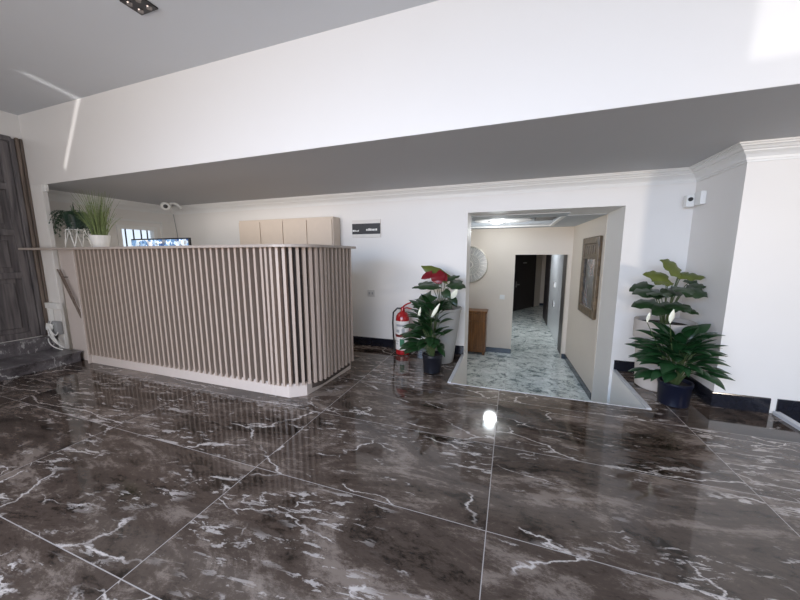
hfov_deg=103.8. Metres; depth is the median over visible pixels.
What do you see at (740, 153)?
trim
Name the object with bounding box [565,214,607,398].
wall
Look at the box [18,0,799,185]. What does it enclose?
wall
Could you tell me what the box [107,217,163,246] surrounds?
window
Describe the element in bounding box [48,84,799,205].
ceiling
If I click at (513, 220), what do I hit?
ceiling lamp
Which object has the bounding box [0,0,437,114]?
ceiling
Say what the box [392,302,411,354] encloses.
fire extinguisher
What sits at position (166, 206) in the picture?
security camera
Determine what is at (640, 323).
pot
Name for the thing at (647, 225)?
wall
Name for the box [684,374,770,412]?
baseboard
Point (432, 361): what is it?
pot
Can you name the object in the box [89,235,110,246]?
pot
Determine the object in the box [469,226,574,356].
wall
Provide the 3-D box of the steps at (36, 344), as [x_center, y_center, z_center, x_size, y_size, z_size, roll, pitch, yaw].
[-5.265,0.768,2.943,0.160,0.185,2.990,3,9,19]
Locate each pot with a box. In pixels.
[63,214,85,229]
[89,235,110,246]
[422,350,442,373]
[426,305,461,363]
[633,316,697,391]
[657,376,693,408]
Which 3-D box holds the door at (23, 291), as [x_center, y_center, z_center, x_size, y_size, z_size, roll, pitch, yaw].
[-5.156,-0.642,3.186,0.139,2.534,2.097,3,9,19]
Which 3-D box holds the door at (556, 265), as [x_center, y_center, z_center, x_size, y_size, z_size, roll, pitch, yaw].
[4.143,-0.382,8.471,0.067,2.560,4.430,3,9,19]
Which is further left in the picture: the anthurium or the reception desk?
the reception desk
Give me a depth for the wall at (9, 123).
3.89 m
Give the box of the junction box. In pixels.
[44,302,63,349]
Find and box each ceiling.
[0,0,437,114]
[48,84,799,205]
[471,212,607,228]
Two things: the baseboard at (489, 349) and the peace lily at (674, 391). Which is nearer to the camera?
the peace lily at (674, 391)
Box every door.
[0,134,49,342]
[513,255,536,310]
[543,255,566,353]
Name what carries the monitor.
on the reception desk
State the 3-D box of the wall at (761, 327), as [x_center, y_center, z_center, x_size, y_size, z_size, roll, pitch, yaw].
[3.756,-0.015,2.529,1.780,2.490,0.100,3,9,19]
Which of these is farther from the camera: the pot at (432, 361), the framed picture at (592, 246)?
the framed picture at (592, 246)
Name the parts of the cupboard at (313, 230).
door, door, door, door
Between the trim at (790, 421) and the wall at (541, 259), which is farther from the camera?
the wall at (541, 259)
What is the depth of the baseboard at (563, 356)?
5.35 m
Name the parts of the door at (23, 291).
raised panel, rail, raised panel, rail, raised panel, rail, rail, frame moulding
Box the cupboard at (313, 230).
[239,216,339,245]
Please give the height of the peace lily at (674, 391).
0.918 m
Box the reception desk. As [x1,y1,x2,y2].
[18,244,355,397]
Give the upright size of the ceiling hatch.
0.030 m
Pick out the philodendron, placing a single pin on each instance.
(643, 289)
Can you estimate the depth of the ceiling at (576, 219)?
4.71 m
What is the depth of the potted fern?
4.14 m
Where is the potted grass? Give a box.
[70,190,120,246]
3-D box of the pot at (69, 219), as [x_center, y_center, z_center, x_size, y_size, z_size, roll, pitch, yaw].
[-4.343,-1.040,4.201,0.220,0.190,0.220,3,9,19]
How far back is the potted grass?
3.98 m
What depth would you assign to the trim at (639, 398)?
3.28 m
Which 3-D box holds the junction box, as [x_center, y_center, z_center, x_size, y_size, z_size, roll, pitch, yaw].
[-4.688,0.349,4.232,0.403,0.626,0.124,3,9,19]
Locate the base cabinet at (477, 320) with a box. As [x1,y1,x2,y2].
[468,308,487,354]
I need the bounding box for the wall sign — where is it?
[352,219,380,237]
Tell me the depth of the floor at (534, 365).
6.05 m
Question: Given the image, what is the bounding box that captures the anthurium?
[412,266,465,363]
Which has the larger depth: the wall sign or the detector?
the wall sign
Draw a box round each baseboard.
[353,336,634,371]
[486,347,510,353]
[561,354,590,399]
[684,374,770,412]
[775,399,799,422]
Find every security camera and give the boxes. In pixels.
[160,202,181,210]
[683,191,706,207]
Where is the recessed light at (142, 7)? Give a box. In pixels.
[119,0,157,14]
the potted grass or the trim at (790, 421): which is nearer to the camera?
the trim at (790, 421)
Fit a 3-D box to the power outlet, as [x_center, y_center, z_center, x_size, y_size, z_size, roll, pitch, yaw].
[-0.440,-0.103,4.773,0.120,0.105,0.014,3,9,19]
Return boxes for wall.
[0,110,44,342]
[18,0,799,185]
[30,185,69,348]
[49,201,173,349]
[172,182,696,403]
[452,357,643,407]
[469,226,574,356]
[529,255,545,307]
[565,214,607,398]
[679,163,746,391]
[714,159,799,412]
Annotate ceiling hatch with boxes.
[534,217,555,220]
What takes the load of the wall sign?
attached to the wall at (647, 225)
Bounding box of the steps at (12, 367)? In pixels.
[0,348,80,380]
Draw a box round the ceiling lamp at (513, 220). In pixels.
[475,218,531,223]
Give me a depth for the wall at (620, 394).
3.62 m
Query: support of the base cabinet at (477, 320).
on the floor at (534, 365)
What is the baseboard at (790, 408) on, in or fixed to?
attached to the wall at (761, 327)
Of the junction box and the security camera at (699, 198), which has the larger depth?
the junction box
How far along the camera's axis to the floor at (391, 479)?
1.87 m
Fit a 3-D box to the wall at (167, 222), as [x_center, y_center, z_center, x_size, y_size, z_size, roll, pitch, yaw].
[-4.666,-0.488,5.248,0.100,2.290,1.830,3,9,19]
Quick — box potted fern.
[49,204,92,246]
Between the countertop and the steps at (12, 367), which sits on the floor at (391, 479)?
the steps at (12, 367)
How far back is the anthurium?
3.97 m
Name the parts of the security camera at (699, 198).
casing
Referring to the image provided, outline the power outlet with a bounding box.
[367,290,374,296]
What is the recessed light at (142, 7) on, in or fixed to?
in the ceiling at (53, 52)
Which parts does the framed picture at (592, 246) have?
frame, frame rail, carved panel, frame rail, frame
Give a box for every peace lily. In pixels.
[399,294,453,373]
[626,309,734,408]
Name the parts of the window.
pane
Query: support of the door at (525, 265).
in the wall at (541, 259)
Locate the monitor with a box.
[131,237,191,245]
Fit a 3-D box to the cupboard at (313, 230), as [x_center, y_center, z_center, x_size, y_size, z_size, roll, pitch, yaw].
[-1.787,-0.303,5.088,1.773,1.957,0.225,3,9,19]
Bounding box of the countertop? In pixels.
[18,244,355,249]
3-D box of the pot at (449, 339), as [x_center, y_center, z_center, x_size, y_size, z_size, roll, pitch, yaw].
[0.544,0.448,4.157,0.524,0.725,0.524,3,9,19]
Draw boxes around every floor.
[0,344,799,599]
[467,305,590,400]
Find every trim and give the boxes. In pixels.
[48,136,799,214]
[448,354,651,409]
[471,216,565,227]
[772,411,799,430]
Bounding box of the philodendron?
[629,259,707,391]
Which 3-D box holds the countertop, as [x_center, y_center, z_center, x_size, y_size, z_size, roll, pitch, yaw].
[-2.685,-0.634,3.849,4.226,0.026,1.053,2,9,18]
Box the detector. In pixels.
[42,184,48,191]
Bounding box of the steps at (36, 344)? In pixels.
[0,335,57,359]
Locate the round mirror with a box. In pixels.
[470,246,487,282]
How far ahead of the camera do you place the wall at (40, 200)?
4.14 m
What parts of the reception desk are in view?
handrail, panel, backing panel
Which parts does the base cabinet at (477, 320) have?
door, drawer, door, carved panel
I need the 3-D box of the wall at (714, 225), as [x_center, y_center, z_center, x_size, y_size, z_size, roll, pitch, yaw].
[3.075,-0.098,3.118,0.100,2.490,0.770,3,9,19]
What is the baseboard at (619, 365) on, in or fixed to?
attached to the wall at (647, 225)
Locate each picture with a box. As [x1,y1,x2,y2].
[578,236,602,319]
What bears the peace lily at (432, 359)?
on the floor at (391, 479)

